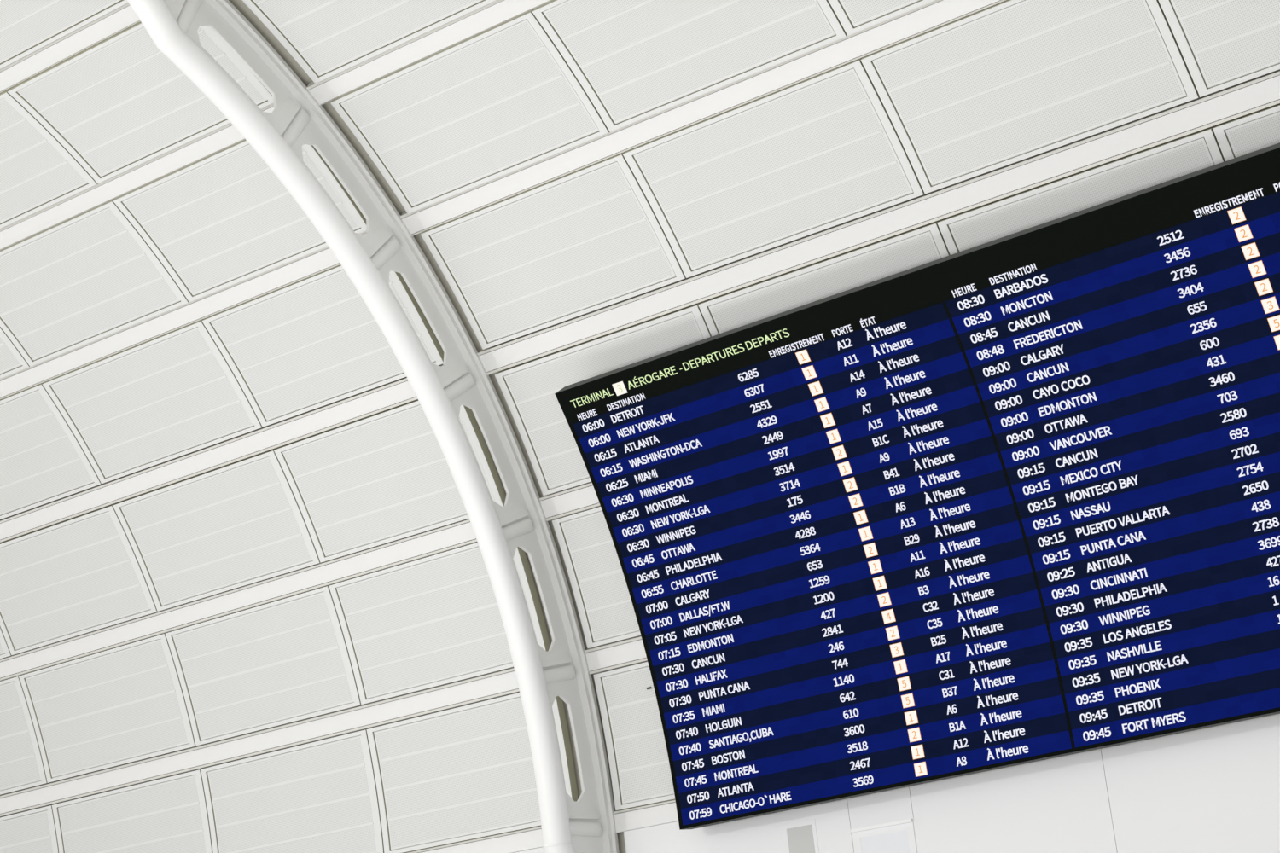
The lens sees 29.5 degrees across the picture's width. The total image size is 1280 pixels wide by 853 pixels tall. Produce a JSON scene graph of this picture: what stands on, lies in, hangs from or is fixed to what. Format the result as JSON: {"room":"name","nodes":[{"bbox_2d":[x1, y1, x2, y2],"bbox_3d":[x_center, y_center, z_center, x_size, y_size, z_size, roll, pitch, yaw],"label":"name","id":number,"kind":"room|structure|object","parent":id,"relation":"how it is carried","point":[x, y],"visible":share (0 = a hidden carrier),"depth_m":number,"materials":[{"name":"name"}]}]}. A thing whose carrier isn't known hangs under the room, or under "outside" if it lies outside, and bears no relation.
{"room":"airport terminal","nodes":[
{"label":"airport terminal","id":0,"kind":"room"},
{"bbox_2d":[616,832,625,852],"bbox_3d":[-0.348,6.812,27.164,45.000,4.508,0.200,-17,-19,35],"label":"lining","id":1,"kind":"object","parent":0,"point":[620,835],"depth_m":27.31,"materials":[{"name":"grey metal"}]},
{"bbox_2d":[0,0,1279,817],"bbox_3d":[-7.090,-1.274,23.152,53.000,10.344,17.009,-17,-19,35],"label":"ceiling","id":2,"kind":"structure","parent":0,"point":[240,5],"depth_m":27.68,"materials":[{"name":"white metal"}]},
{"bbox_2d":[0,626,11,658],"bbox_3d":[-9.979,2.779,33.904,2.960,1.393,0.758,-17,-19,35],"label":"perforated panel","id":3,"kind":"object","parent":2,"relation":"attached to","point":[4,650],"visible":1,"depth_m":33.11,"materials":[{"name":"paint"}]},
{"bbox_2d":[0,326,29,378],"bbox_3d":[-9.255,-1.004,31.307,2.960,1.127,1.182,-17,-19,35],"label":"perforated panel","id":4,"kind":"object","parent":2,"relation":"attached to","point":[11,360],"visible":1,"depth_m":30.75,"materials":[{"name":"paint"}]},
{"bbox_2d":[0,674,49,795],"bbox_3d":[-9.404,4.483,33.963,2.960,1.486,0.519,-17,-19,35],"label":"perforated panel","id":5,"kind":"object","parent":2,"relation":"attached to","point":[21,765],"visible":1,"depth_m":33.30,"materials":[{"name":"paint"}]},
{"bbox_2d":[0,805,58,852],"bbox_3d":[-9.005,6.259,33.750,2.960,1.553,0.254,-17,-19,35],"label":"perforated panel","id":6,"kind":"object","parent":2,"relation":"attached to","point":[33,831],"visible":1,"depth_m":33.28,"materials":[{"name":"paint"}]},
{"bbox_2d":[0,88,97,228],"bbox_3d":[-7.901,-2.989,28.805,2.960,0.919,1.322,-17,-19,35],"label":"perforated panel","id":7,"kind":"object","parent":2,"relation":"attached to","point":[37,172],"visible":1,"depth_m":28.37,"materials":[{"name":"paint"}]},
{"bbox_2d":[0,382,101,519],"bbox_3d":[-8.390,0.438,31.874,2.960,1.268,0.977,-17,-19,35],"label":"perforated panel","id":8,"kind":"object","parent":2,"relation":"attached to","point":[43,462],"visible":1,"depth_m":31.42,"materials":[{"name":"paint"}]},
{"bbox_2d":[0,0,127,69],"bbox_3d":[-6.620,-4.752,26.084,2.986,0.691,1.433,-17,-19,35],"label":"perforated panel","id":9,"kind":"object","parent":2,"relation":"attached to","point":[26,26],"visible":1,"depth_m":26.48,"materials":[{"name":"paint"}]},
{"bbox_2d":[0,2,140,93],"bbox_3d":[-12.905,-2.178,31.667,20.586,0.215,0.278,-17,-19,35],"label":"ceiling beam","id":10,"kind":"structure","parent":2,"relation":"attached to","point":[123,17],"depth_m":26.80,"materials":[{"name":"metal"}]},
{"bbox_2d":[0,502,157,655],"bbox_3d":[-7.649,2.051,32.197,2.960,1.393,0.758,-17,-19,35],"label":"perforated panel","id":11,"kind":"object","parent":2,"relation":"attached to","point":[81,574],"visible":1,"depth_m":32.08,"materials":[{"name":"paint"}]},
{"bbox_2d":[0,198,188,366],"bbox_3d":[-6.925,-1.731,29.601,2.960,1.127,1.182,-17,-19,35],"label":"perforated panel","id":12,"kind":"object","parent":2,"relation":"attached to","point":[87,277],"visible":1,"depth_m":29.47,"materials":[{"name":"paint"}]},
{"bbox_2d":[18,632,200,783],"bbox_3d":[-7.074,3.755,32.257,2.960,1.486,0.519,-17,-19,35],"label":"perforated panel","id":13,"kind":"object","parent":2,"relation":"attached to","point":[125,704],"visible":1,"depth_m":32.20,"materials":[{"name":"paint"}]},
{"bbox_2d":[52,769,212,852],"bbox_3d":[-6.675,5.531,32.044,2.960,1.553,0.254,-17,-19,35],"label":"perforated panel","id":14,"kind":"object","parent":2,"relation":"attached to","point":[168,815],"visible":1,"depth_m":31.95,"materials":[{"name":"paint"}]},
{"bbox_2d":[0,103,273,250],"bbox_3d":[-11.870,-1.026,32.567,20.609,0.240,0.264,-17,-19,35],"label":"ceiling beam","id":15,"kind":"structure","parent":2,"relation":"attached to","point":[221,138],"depth_m":28.23,"materials":[{"name":"metal"}]},
{"bbox_2d":[7,21,273,183],"bbox_3d":[-5.561,-3.719,27.091,2.986,0.919,1.322,-17,-19,35],"label":"perforated panel","id":16,"kind":"object","parent":2,"relation":"attached to","point":[119,104],"visible":0.82,"depth_m":27.21,"materials":[{"name":"paint"}]},
{"bbox_2d":[42,318,262,483],"bbox_3d":[-6.060,-0.289,30.167,2.960,1.268,0.977,-17,-19,35],"label":"perforated panel","id":17,"kind":"object","parent":2,"relation":"attached to","point":[171,395],"visible":1,"depth_m":30.11,"materials":[{"name":"paint"}]},
{"bbox_2d":[0,230,366,399],"bbox_3d":[-10.930,0.339,33.249,20.633,0.268,0.254,-17,-19,35],"label":"ceiling beam","id":18,"kind":"structure","parent":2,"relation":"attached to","point":[322,259],"depth_m":29.33,"materials":[{"name":"metal"}]},
{"bbox_2d":[112,448,320,611],"bbox_3d":[-5.319,1.324,30.491,2.960,1.393,0.758,-17,-19,35],"label":"perforated panel","id":19,"kind":"object","parent":2,"relation":"attached to","point":[241,523],"visible":1,"depth_m":30.43,"materials":[{"name":"paint"}]},
{"bbox_2d":[0,364,442,542],"bbox_3d":[-10.110,1.879,33.692,20.656,0.293,0.235,-17,-19,35],"label":"ceiling beam","id":20,"kind":"structure","parent":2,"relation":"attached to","point":[395,393],"depth_m":30.11,"materials":[{"name":"metal"}]},
{"bbox_2d":[0,518,477,680],"bbox_3d":[-9.437,3.548,33.878,20.680,0.298,0.198,-17,-19,35],"label":"ceiling beam","id":21,"kind":"structure","parent":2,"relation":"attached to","point":[461,533],"depth_m":30.54,"materials":[{"name":"metal"}]},
{"bbox_2d":[113,139,366,302],"bbox_3d":[-4.585,-2.462,27.887,2.986,1.127,1.182,-17,-19,35],"label":"perforated panel","id":22,"kind":"object","parent":2,"relation":"attached to","point":[223,219],"visible":0.87,"depth_m":27.98,"materials":[{"name":"paint"}]},
{"bbox_2d":[0,668,519,816],"bbox_3d":[-8.935,5.295,33.798,20.704,0.293,0.155,-17,-19,35],"label":"ceiling beam","id":23,"kind":"structure","parent":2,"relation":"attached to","point":[503,683],"depth_m":30.61,"materials":[{"name":"metal"}]},
{"bbox_2d":[165,584,360,745],"bbox_3d":[-4.744,3.027,30.550,2.960,1.486,0.519,-17,-19,35],"label":"perforated panel","id":24,"kind":"object","parent":2,"relation":"attached to","point":[285,660],"visible":1,"depth_m":30.49,"materials":[{"name":"paint"}]},
{"bbox_2d":[200,729,383,852],"bbox_3d":[-4.345,4.804,30.337,2.960,1.553,0.254,-17,-19,35],"label":"perforated panel","id":25,"kind":"object","parent":2,"relation":"attached to","point":[321,796],"visible":1,"depth_m":30.24,"materials":[{"name":"paint"}]},
{"bbox_2d":[202,264,444,427],"bbox_3d":[-3.720,-1.020,28.453,2.986,1.268,0.977,-17,-19,35],"label":"perforated panel","id":26,"kind":"object","parent":2,"relation":"attached to","point":[312,342],"visible":0.87,"depth_m":28.53,"materials":[{"name":"paint"}]},
{"bbox_2d":[242,0,495,83],"bbox_3d":[-2.800,-4.581,25.069,2.876,0.919,1.322,-17,-19,35],"label":"perforated panel","id":27,"kind":"object","parent":2,"relation":"attached to","point":[327,38],"visible":1,"depth_m":25.56,"materials":[{"name":"paint"}]},
{"bbox_2d":[127,0,619,852],"bbox_3d":[-3.619,-0.035,25.121,0.394,11.877,8.933,-18,-19,36],"label":"steel arch","id":28,"kind":"object","parent":2,"relation":"attached to","point":[586,825],"visible":1,"depth_m":26.89,"materials":[{"name":"paint"}]},
{"bbox_2d":[273,399,506,562],"bbox_3d":[-2.979,0.593,28.777,2.986,1.393,0.758,-17,-19,35],"label":"perforated panel","id":29,"kind":"object","parent":2,"relation":"attached to","point":[384,477],"visible":0.84,"depth_m":28.84,"materials":[{"name":"paint"}]},
{"bbox_2d":[306,0,552,105],"bbox_3d":[4.300,-6.075,20.725,20.053,0.240,0.264,-17,-19,35],"label":"ceiling beam","id":30,"kind":"structure","parent":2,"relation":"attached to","point":[497,12],"depth_m":25.51,"materials":[{"name":"metal"}]},
{"bbox_2d":[328,541,550,704],"bbox_3d":[-2.404,2.297,28.836,2.986,1.486,0.519,-17,-19,35],"label":"perforated panel","id":31,"kind":"object","parent":2,"relation":"attached to","point":[434,620],"visible":0.79,"depth_m":28.90,"materials":[{"name":"paint"}]},
{"bbox_2d":[330,9,609,214],"bbox_3d":[-1.824,-3.324,25.865,2.876,1.127,1.182,-17,-19,35],"label":"perforated panel","id":32,"kind":"object","parent":2,"relation":"attached to","point":[499,101],"visible":1,"depth_m":25.80,"materials":[{"name":"paint"}]},
{"bbox_2d":[366,692,578,852],"bbox_3d":[-2.005,4.073,28.623,2.986,1.553,0.254,-17,-19,35],"label":"perforated panel","id":33,"kind":"object","parent":2,"relation":"attached to","point":[465,773],"visible":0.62,"depth_m":28.68,"materials":[{"name":"paint"}]},
{"bbox_2d":[407,826,543,852],"bbox_3d":[-8.623,7.069,33.447,20.728,0.237,0.107,-17,-19,35],"label":"ceiling beam","id":34,"kind":"structure","parent":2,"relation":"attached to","point":[529,839],"depth_m":28.27,"materials":[{"name":"metal"}]},
{"bbox_2d":[420,151,686,349],"bbox_3d":[-0.959,-1.882,26.431,2.876,1.268,0.977,-17,-19,35],"label":"perforated panel","id":35,"kind":"object","parent":2,"relation":"attached to","point":[588,239],"visible":1,"depth_m":26.37,"materials":[{"name":"paint"}]},
{"bbox_2d":[538,482,600,521],"bbox_3d":[6.733,-1.501,22.036,19.982,0.298,0.198,-17,-19,35],"label":"ceiling beam","id":36,"kind":"structure","parent":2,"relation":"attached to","point":[582,497],"depth_m":27.49,"materials":[{"name":"metal"}]},
{"bbox_2d":[552,506,640,648],"bbox_3d":[0.357,1.435,26.814,2.876,1.486,0.519,-17,-19,35],"label":"perforated panel","id":37,"kind":"object","parent":2,"relation":"attached to","point":[602,598],"visible":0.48,"depth_m":27.41,"materials":[{"name":"paint"}]},
{"bbox_2d":[494,302,711,495],"bbox_3d":[-0.218,-0.269,26.755,2.876,1.393,0.758,-17,-19,35],"label":"perforated panel","id":38,"kind":"object","parent":2,"relation":"attached to","point":[529,388],"visible":0.56,"depth_m":27.15,"materials":[{"name":"paint"}]},
{"bbox_2d":[584,636,647,674],"bbox_3d":[7.235,0.246,21.955,19.958,0.293,0.155,-17,-19,35],"label":"ceiling beam","id":39,"kind":"structure","parent":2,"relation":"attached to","point":[632,651],"depth_m":27.39,"materials":[{"name":"metal"}]},
{"bbox_2d":[593,662,674,810],"bbox_3d":[0.756,3.211,26.602,2.876,1.553,0.254,-17,-19,35],"label":"perforated panel","id":40,"kind":"object","parent":2,"relation":"attached to","point":[640,770],"visible":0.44,"depth_m":27.17,"materials":[{"name":"paint"}]},
{"bbox_2d":[613,800,678,832],"bbox_3d":[7.547,2.020,21.605,19.934,0.237,0.107,-17,-19,35],"label":"ceiling beam","id":41,"kind":"structure","parent":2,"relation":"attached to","point":[664,812],"depth_m":27.02,"materials":[{"name":"metal"}]},
{"bbox_2d":[532,0,847,132],"bbox_3d":[0.473,-4.041,24.183,2.960,1.127,1.182,-17,-19,35],"label":"perforated panel","id":42,"kind":"object","parent":2,"relation":"attached to","point":[635,61],"visible":1,"depth_m":24.41,"materials":[{"name":"paint"}]},
{"bbox_2d":[400,0,1006,236],"bbox_3d":[5.240,-4.710,21.407,20.029,0.268,0.254,-17,-19,35],"label":"ceiling beam","id":43,"kind":"structure","parent":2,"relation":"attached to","point":[936,14],"depth_m":24.73,"materials":[{"name":"metal"}]},
{"bbox_2d":[622,57,924,278],"bbox_3d":[1.338,-2.600,24.749,2.960,1.268,0.977,-17,-19,35],"label":"perforated panel","id":44,"kind":"object","parent":2,"relation":"attached to","point":[823,151],"visible":1,"depth_m":24.68,"materials":[{"name":"paint"}]},
{"bbox_2d":[698,220,950,336],"bbox_3d":[2.079,-0.986,25.073,2.960,1.393,0.758,-17,-19,35],"label":"perforated panel","id":45,"kind":"object","parent":2,"relation":"attached to","point":[925,244],"visible":0.25,"depth_m":24.95,"materials":[{"name":"paint"}]},
{"bbox_2d":[477,69,1279,375],"bbox_3d":[6.061,-3.170,21.850,20.006,0.293,0.235,-17,-19,35],"label":"ceiling beam","id":46,"kind":"structure","parent":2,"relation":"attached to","point":[1261,92],"depth_m":24.30,"materials":[{"name":"metal"}]},
{"bbox_2d":[828,0,935,35],"bbox_3d":[2.803,-4.769,22.476,2.960,1.127,1.182,-17,-19,35],"label":"perforated panel","id":47,"kind":"object","parent":2,"relation":"attached to","point":[854,16],"visible":1,"depth_m":23.36,"materials":[{"name":"paint"}]},
{"bbox_2d":[554,142,1279,830],"bbox_3d":[3.675,0.774,23.732,9.667,4.874,1.953,-17,-19,35],"label":"board","id":48,"kind":"object","parent":2,"relation":"attached to","point":[1014,499],"visible":1,"depth_m":23.95,"materials":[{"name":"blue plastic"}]},
{"bbox_2d":[861,0,1199,193],"bbox_3d":[3.668,-3.327,23.043,2.960,1.268,0.977,-17,-19,35],"label":"perforated panel","id":49,"kind":"object","parent":2,"relation":"attached to","point":[1005,83],"visible":1,"depth_m":23.04,"materials":[{"name":"paint"}]},
{"bbox_2d":[936,126,1225,255],"bbox_3d":[4.409,-1.714,23.366,2.960,1.393,0.758,-17,-19,35],"label":"perforated panel","id":50,"kind":"object","parent":2,"relation":"attached to","point":[1199,150],"visible":0.2,"depth_m":23.24,"materials":[{"name":"paint"}]},
{"bbox_2d":[1158,0,1279,97],"bbox_3d":[5.999,-4.055,21.336,2.960,1.268,0.977,-17,-19,35],"label":"perforated panel","id":51,"kind":"object","parent":2,"relation":"attached to","point":[1222,43],"visible":1,"depth_m":22.00,"materials":[{"name":"paint"}]},
{"bbox_2d":[1212,103,1279,161],"bbox_3d":[6.739,-2.442,21.660,2.960,1.393,0.758,-17,-19,35],"label":"perforated panel","id":52,"kind":"object","parent":2,"relation":"attached to","point":[1259,130],"visible":0.27,"depth_m":22.24,"materials":[{"name":"paint"}]},
{"bbox_2d":[513,714,1279,852],"bbox_3d":[-0.486,6.823,26.974,44.997,4.418,0.030,-17,-19,35],"label":"wall","id":53,"kind":"structure","parent":0,"point":[1216,789],"depth_m":23.72,"materials":[{"name":"white paint"}]},
{"bbox_2d":[782,820,819,852],"bbox_3d":[1.737,4.684,25.589,0.416,1.017,0.005,-17,-19,35],"label":"louver","id":54,"kind":"object","parent":53,"relation":"attached to","point":[801,837],"visible":1,"depth_m":25.67,"materials":[{"name":"grey metal"}]},
{"bbox_2d":[850,819,917,852],"bbox_3d":[2.546,4.561,24.954,0.740,0.945,0.035,-17,-19,35],"label":"wall panel","id":55,"kind":"object","parent":53,"relation":"attached to","point":[894,837],"visible":1,"depth_m":25.02,"materials":[{"name":"white paint"}]}
]}

